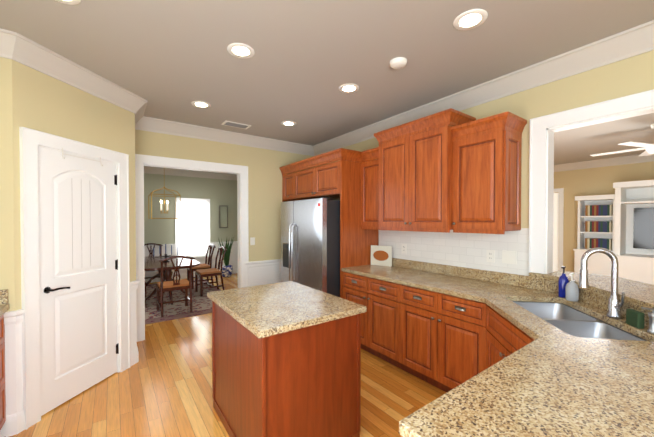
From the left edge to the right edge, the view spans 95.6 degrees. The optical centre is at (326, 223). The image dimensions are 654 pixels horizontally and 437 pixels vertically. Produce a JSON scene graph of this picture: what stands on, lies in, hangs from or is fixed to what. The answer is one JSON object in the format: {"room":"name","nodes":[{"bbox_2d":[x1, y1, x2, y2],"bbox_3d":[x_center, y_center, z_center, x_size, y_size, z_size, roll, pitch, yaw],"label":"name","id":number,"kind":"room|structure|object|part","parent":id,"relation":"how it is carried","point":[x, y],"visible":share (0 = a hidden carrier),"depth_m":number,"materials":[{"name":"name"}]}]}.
{"room":"kitchen","nodes":[
{"label":"kitchen","id":0,"kind":"room"},
{"bbox_2d":[5,273,446,436],"bbox_3d":[1.345,1.486,4.399,11.600,0.100,11.300,-1,1,-36],"label":"floor","id":1,"kind":"structure","parent":0,"point":[162,387],"depth_m":2.50,"materials":[{"name":"brown wood"}]},
{"bbox_2d":[0,315,5,429],"bbox_3d":[-2.290,1.032,1.631,0.607,0.876,0.556,-1,1,-36],"label":"base cabinet","id":2,"kind":"object","parent":1,"relation":"on","point":[2,381],"visible":1,"depth_m":1.93,"materials":[{"name":"brown wood"}]},
{"bbox_2d":[0,289,9,316],"bbox_3d":[-1.409,0.539,0.431,0.632,0.140,3.527,-1,1,-36],"label":"countertop","id":3,"kind":"structure","parent":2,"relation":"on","point":[4,305],"depth_m":2.00,"materials":[{"name":"stone"}]},
{"bbox_2d":[145,279,220,324],"bbox_3d":[-3.273,1.416,5.571,2.500,0.010,2.980,-1,1,-36],"label":"rug","id":4,"kind":"object","parent":1,"relation":"on","point":[200,306],"visible":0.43,"depth_m":5.13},
{"bbox_2d":[144,243,164,281],"bbox_3d":[-4.042,0.927,6.847,0.508,0.929,0.527,-1,1,-36],"label":"dining chair","id":5,"kind":"object","parent":4,"relation":"on","point":[151,250],"visible":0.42,"depth_m":7.00,"materials":[{"name":"brown wood"}]},
{"bbox_2d":[144,255,199,304],"bbox_3d":[-3.207,1.064,5.850,1.000,0.671,1.920,-1,1,-36],"label":"dining table","id":6,"kind":"object","parent":4,"relation":"on","point":[151,263],"visible":0.54,"depth_m":5.42,"materials":[{"name":"brown wood"}]},
{"bbox_2d":[153,244,177,261],"bbox_3d":[-3.089,0.560,5.681,0.418,0.339,0.140,-1,1,-36],"label":"centrepiece","id":7,"kind":"object","parent":6,"relation":"on","point":[165,256],"visible":0.94,"depth_m":5.67,"materials":[{"name":"black metal"}]},
{"bbox_2d":[156,256,194,317],"bbox_3d":[-2.442,0.952,4.760,0.508,0.929,0.527,-1,1,-36],"label":"dining chair","id":8,"kind":"object","parent":4,"relation":"on","point":[173,285],"visible":0.98,"depth_m":4.68,"materials":[{"name":"brown wood"}]},
{"bbox_2d":[187,244,215,288],"bbox_3d":[-2.823,0.929,6.682,0.527,0.929,0.508,-1,1,-36],"label":"dining chair","id":9,"kind":"object","parent":4,"relation":"on","point":[202,266],"visible":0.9,"depth_m":6.61,"materials":[{"name":"brown wood"}]},
{"bbox_2d":[195,246,226,296],"bbox_3d":[-2.353,0.937,6.034,0.527,0.929,0.508,-1,1,-36],"label":"dining chair","id":10,"kind":"object","parent":4,"relation":"on","point":[202,273],"visible":0.96,"depth_m":5.96,"materials":[{"name":"brown wood"}]},
{"bbox_2d":[222,265,232,276],"bbox_3d":[-2.637,1.244,7.809,0.300,0.300,0.300,-1,1,-36],"label":"plant pot","id":11,"kind":"object","parent":1,"relation":"on","point":[227,271],"visible":0.85,"depth_m":7.69,"materials":[{"name":"ceramic"}]},
{"bbox_2d":[218,235,233,265],"bbox_3d":[-2.696,0.700,7.829,0.509,0.844,0.499,-1,1,-36],"label":"potted plant","id":12,"kind":"object","parent":11,"relation":"in","point":[226,259],"visible":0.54,"depth_m":7.76,"materials":[{"name":"green plant"}]},
{"bbox_2d":[212,301,360,436],"bbox_3d":[-0.341,1.026,2.176,0.712,0.875,0.974,-1,1,-36],"label":"kitchen island","id":13,"kind":"object","parent":1,"relation":"on","point":[304,382],"visible":0.69,"depth_m":1.82,"materials":[{"name":"brown wood"}]},
{"bbox_2d":[207,281,366,338],"bbox_3d":[-0.344,0.568,2.168,0.760,0.039,1.030,-1,1,-36],"label":"island countertop","id":14,"kind":"structure","parent":13,"relation":"on","point":[262,311],"depth_m":1.97,"materials":[{"name":"stone"}]},
{"bbox_2d":[281,197,339,296],"bbox_3d":[-0.059,0.557,4.139,0.865,1.765,1.055,-1,1,-36],"label":"refrigerator","id":15,"kind":"object","parent":1,"relation":"on","point":[310,242],"visible":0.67,"depth_m":3.66,"materials":[{"name":"grey metal"}]},
{"bbox_2d":[280,147,378,297],"bbox_3d":[0.073,0.271,4.193,0.677,2.335,1.908,-1,1,-36],"label":"surround","id":16,"kind":"object","parent":1,"relation":"on","point":[338,179],"visible":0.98,"depth_m":3.71,"materials":[{"name":"brown wood"}]},
{"bbox_2d":[342,272,389,362],"bbox_3d":[0.710,1.011,3.375,0.617,0.876,0.941,-1,1,-36],"label":"base cabinet","id":17,"kind":"object","parent":1,"relation":"on","point":[372,293],"depth_m":3.17,"materials":[{"name":"brown wood"}]},
{"bbox_2d":[341,258,653,436],"bbox_3d":[0.643,0.518,2.115,2.197,0.140,2.891,-1,1,-36],"label":"countertop","id":18,"kind":"structure","parent":17,"relation":"on","point":[550,380],"depth_m":1.08,"materials":[{"name":"stone"}]},
{"bbox_2d":[371,245,391,265],"bbox_3d":[0.684,0.404,3.746,0.280,0.250,0.012,0,1,32],"label":"picture","id":19,"kind":"object","parent":18,"relation":"on","point":[381,255],"visible":1,"depth_m":3.74,"materials":[{"name":"paper"}]},
{"bbox_2d":[558,266,568,297],"bbox_3d":[1.770,0.433,2.216,0.064,0.228,0.062,-1,1,-36],"label":"soap bottle","id":20,"kind":"object","parent":18,"relation":"on","point":[563,280],"visible":0.9,"depth_m":2.20,"materials":[{"name":"blue glass"}]},
{"bbox_2d":[565,273,578,301],"bbox_3d":[1.752,0.453,2.118,0.076,0.192,0.074,-1,1,-36],"label":"clear soap bottle","id":21,"kind":"object","parent":18,"relation":"on","point":[571,291],"visible":0.98,"depth_m":2.10,"materials":[{"name":"white plastic"}]},
{"bbox_2d":[513,301,645,340],"bbox_3d":[1.473,0.694,1.827,0.440,0.200,0.840,0,1,9],"label":"sink","id":22,"kind":"object","parent":18,"relation":"in","point":[569,320],"visible":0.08,"depth_m":1.82,"materials":[{"name":"silver metal"}]},
{"bbox_2d":[578,247,624,318],"bbox_3d":[1.639,0.347,1.764,0.148,0.411,0.202,-1,1,-36],"label":"faucet","id":23,"kind":"object","parent":18,"relation":"on","point":[615,305],"visible":1,"depth_m":1.75,"materials":[{"name":"silver metal"}]},
{"bbox_2d":[626,309,644,328],"bbox_3d":[1.664,0.512,1.601,0.032,0.085,0.080,0,1,9],"label":"sponge","id":24,"kind":"object","parent":18,"relation":"on","point":[634,318],"visible":0.98,"depth_m":1.58,"materials":[{"name":"green"}]},
{"bbox_2d":[641,307,653,333],"bbox_3d":[1.646,0.490,1.508,0.062,0.131,0.061,-1,1,-36],"label":"soap pump","id":25,"kind":"object","parent":18,"relation":"on","point":[651,323],"visible":0.98,"depth_m":1.50,"materials":[{"name":"silver metal"}]},
{"bbox_2d":[390,282,529,391],"bbox_3d":[1.178,1.019,2.706,0.645,0.876,0.921,-1,1,-36],"label":"base cabinet","id":26,"kind":"object","parent":1,"relation":"on","point":[445,342],"depth_m":2.48,"materials":[{"name":"brown wood"}]},
{"bbox_2d":[474,340,533,375],"bbox_3d":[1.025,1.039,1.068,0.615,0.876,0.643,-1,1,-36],"label":"base cabinet","id":27,"kind":"object","parent":1,"relation":"on","point":[515,349],"depth_m":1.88,"materials":[{"name":"brown wood"}]},
{"bbox_2d":[573,180,653,284],"bbox_3d":[5.982,0.325,5.277,0.640,2.200,2.480,-1,1,-36],"label":"built-in shelving","id":28,"kind":"object","parent":1,"relation":"on","point":[606,221],"visible":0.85,"depth_m":5.80,"materials":[{"name":"white wood"}]},
{"bbox_2d":[633,208,653,248],"bbox_3d":[6.283,0.151,5.184,0.180,0.889,1.300,-1,1,-36],"label":"screen","id":29,"kind":"object","parent":28,"relation":"in","point":[643,235],"visible":1,"depth_m":5.61,"materials":[{"name":"black glass"}]},
{"bbox_2d":[0,50,653,436],"bbox_3d":[0.944,0.070,4.091,10.450,2.740,11.140,-1,1,-36],"label":"wall","id":30,"kind":"structure","parent":0,"point":[30,98],"depth_m":2.85,"materials":[{"name":"beige paint"}]},
{"bbox_2d":[38,147,118,415],"bbox_3d":[-2.114,0.423,2.551,0.519,2.048,0.502,-1,1,-36],"label":"pantry door","id":31,"kind":"structure","parent":30,"relation":"in","point":[78,269],"depth_m":2.49,"materials":[{"name":"white wood"}]},
{"bbox_3d":[-2.058,-0.557,2.509,0.033,0.089,0.336,0,1,9],"label":"door hook rail","id":32,"kind":"part","parent":31,"relation":"part of","materials":[{"name":"white wood"}]},
{"bbox_2d":[175,198,210,257],"bbox_3d":[-3.437,0.112,7.622,0.880,1.530,0.039,-1,1,-36],"label":"dining room window","id":33,"kind":"structure","parent":30,"relation":"in","point":[192,224],"depth_m":7.62,"materials":[{"name":"white glass"}]},
{"bbox_2d":[219,205,227,227],"bbox_3d":[-2.816,-0.189,8.073,0.240,0.620,0.031,-1,1,-36],"label":"wall mirror","id":34,"kind":"object","parent":30,"relation":"attached to","point":[223,216],"visible":1,"depth_m":8.06,"materials":[{"name":"grey mirror"}]},
{"bbox_2d":[250,237,254,244],"bbox_3d":[-1.128,0.267,4.500,0.072,0.115,0.008,-1,1,-36],"label":"light switch","id":35,"kind":"object","parent":30,"relation":"attached to","point":[252,240],"visible":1,"depth_m":4.50,"materials":[{"name":"white plastic"}]},
{"bbox_2d":[0,20,653,436],"bbox_3d":[0.940,0.070,4.088,10.200,2.740,10.900,-1,1,-36],"label":"trim","id":36,"kind":"structure","parent":30,"relation":"attached to","point":[620,46],"depth_m":2.47,"materials":[{"name":"white wood"}]},
{"bbox_2d":[360,159,379,229],"bbox_3d":[0.651,-0.346,3.662,0.356,0.832,0.380,-1,1,-36],"label":"upper cabinet","id":37,"kind":"object","parent":30,"relation":"attached to","point":[369,194],"visible":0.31,"depth_m":3.60,"materials":[{"name":"brown wood"}]},
{"bbox_2d":[402,244,406,253],"bbox_3d":[0.929,0.301,3.577,0.008,0.115,0.072,-1,1,-36],"label":"electrical outlet","id":38,"kind":"object","parent":30,"relation":"attached to","point":[404,248],"visible":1,"depth_m":3.57,"materials":[{"name":"white plastic"}]},
{"bbox_2d":[374,108,475,232],"bbox_3d":[0.987,-0.474,3.136,0.427,1.102,0.958,-1,1,-36],"label":"upper cabinet","id":39,"kind":"object","parent":30,"relation":"attached to","point":[415,175],"visible":0.94,"depth_m":2.94,"materials":[{"name":"brown wood"}]},
{"bbox_2d":[379,228,530,275],"bbox_3d":[1.203,0.233,3.211,0.006,0.404,1.763,-1,1,-36],"label":"backsplash","id":40,"kind":"structure","parent":30,"relation":"attached to","point":[465,250],"depth_m":2.98,"materials":[{"name":"white tile"}]},
{"bbox_2d":[450,111,526,233],"bbox_3d":[1.411,-0.397,2.612,0.357,0.960,0.486,-1,1,-36],"label":"upper cabinet","id":41,"kind":"object","parent":30,"relation":"attached to","point":[486,174],"visible":1,"depth_m":2.49,"materials":[{"name":"brown wood"}]},
{"bbox_2d":[486,250,494,262],"bbox_3d":[1.522,0.301,2.759,0.008,0.115,0.072,-1,1,-36],"label":"electrical outlet","id":42,"kind":"object","parent":30,"relation":"attached to","point":[490,255],"visible":1,"depth_m":2.76,"materials":[{"name":"white plastic"}]},
{"bbox_2d":[502,250,516,263],"bbox_3d":[1.616,0.298,2.630,0.008,0.115,0.118,-1,1,-36],"label":"double light switch","id":43,"kind":"object","parent":30,"relation":"attached to","point":[509,257],"visible":1,"depth_m":2.63,"materials":[{"name":"white plastic"}]},
{"bbox_2d":[529,270,653,311],"bbox_3d":[1.944,0.438,1.768,0.581,0.040,1.655,0,1,2],"label":"sill","id":44,"kind":"structure","parent":30,"relation":"attached to","point":[639,294],"depth_m":1.96,"materials":[{"name":"stone"}]},
{"bbox_2d":[0,0,653,174],"bbox_3d":[1.345,-1.354,4.364,11.600,0.100,11.300,-1,1,-36],"label":"ceiling","id":45,"kind":"structure","parent":0,"point":[170,60],"depth_m":2.19,"materials":[{"name":"beige paint"}]},
{"bbox_2d":[55,0,80,4],"bbox_3d":[-1.470,-1.267,1.620,0.196,0.006,0.196,-1,1,-36],"label":"recessed light","id":46,"kind":"object","parent":45,"relation":"in","point":[71,2],"visible":1,"depth_m":1.69,"materials":[{"name":"white"}]},
{"bbox_2d":[148,186,180,218],"bbox_3d":[-3.178,-0.707,5.787,0.495,1.226,0.496,-1,1,-36],"label":"chandelier","id":47,"kind":"object","parent":45,"relation":"hanging from","point":[164,194],"visible":0.98,"depth_m":5.76,"materials":[{"name":"gold metal"}]},
{"bbox_2d":[191,101,210,107],"bbox_3d":[-1.361,-1.286,3.207,0.196,0.006,0.196,-1,1,-36],"label":"recessed light","id":48,"kind":"object","parent":45,"relation":"in","point":[200,104],"visible":1,"depth_m":3.20,"materials":[{"name":"white"}]},
{"bbox_2d":[221,120,250,128],"bbox_3d":[-1.187,-1.292,3.888,0.340,0.010,0.180,-1,1,-36],"label":"ceiling vent","id":49,"kind":"object","parent":45,"relation":"in","point":[235,124],"visible":1,"depth_m":3.86,"materials":[{"name":"white metal"}]},
{"bbox_2d":[227,43,254,57],"bbox_3d":[-0.635,-1.274,2.189,0.196,0.006,0.196,-1,1,-36],"label":"recessed light","id":50,"kind":"object","parent":45,"relation":"in","point":[240,50],"visible":1,"depth_m":2.18,"materials":[{"name":"white"}]},
{"bbox_2d":[281,121,295,125],"bbox_3d":[-0.494,-1.294,3.835,0.196,0.006,0.196,-1,1,-36],"label":"recessed light","id":51,"kind":"object","parent":45,"relation":"in","point":[288,123],"visible":1,"depth_m":3.83,"materials":[{"name":"white"}]},
{"bbox_2d":[339,84,358,92],"bbox_3d":[0.209,-1.282,2.813,0.196,0.006,0.196,-1,1,-36],"label":"recessed light","id":52,"kind":"object","parent":45,"relation":"in","point":[348,88],"visible":1,"depth_m":2.81,"materials":[{"name":"white"}]},
{"bbox_2d":[390,57,406,68],"bbox_3d":[0.564,-1.261,2.342,0.136,0.035,0.136,-1,1,-36],"label":"smoke detector","id":53,"kind":"object","parent":45,"relation":"attached to","point":[398,63],"visible":0.98,"depth_m":2.31,"materials":[{"name":"white plastic"}]},
{"bbox_2d":[453,9,487,30],"bbox_3d":[0.894,-1.270,1.852,0.196,0.006,0.196,-1,1,-36],"label":"recessed light","id":54,"kind":"object","parent":45,"relation":"in","point":[470,19],"visible":1,"depth_m":1.84,"materials":[{"name":"white glass"}]},
{"bbox_2d":[590,124,653,155],"bbox_3d":[4.284,-1.103,3.894,1.295,0.390,1.238,-1,1,-36],"label":"ceiling fan","id":55,"kind":"object","parent":45,"relation":"hanging from","point":[649,148],"visible":1,"depth_m":3.88,"materials":[{"name":"white"}]}
]}

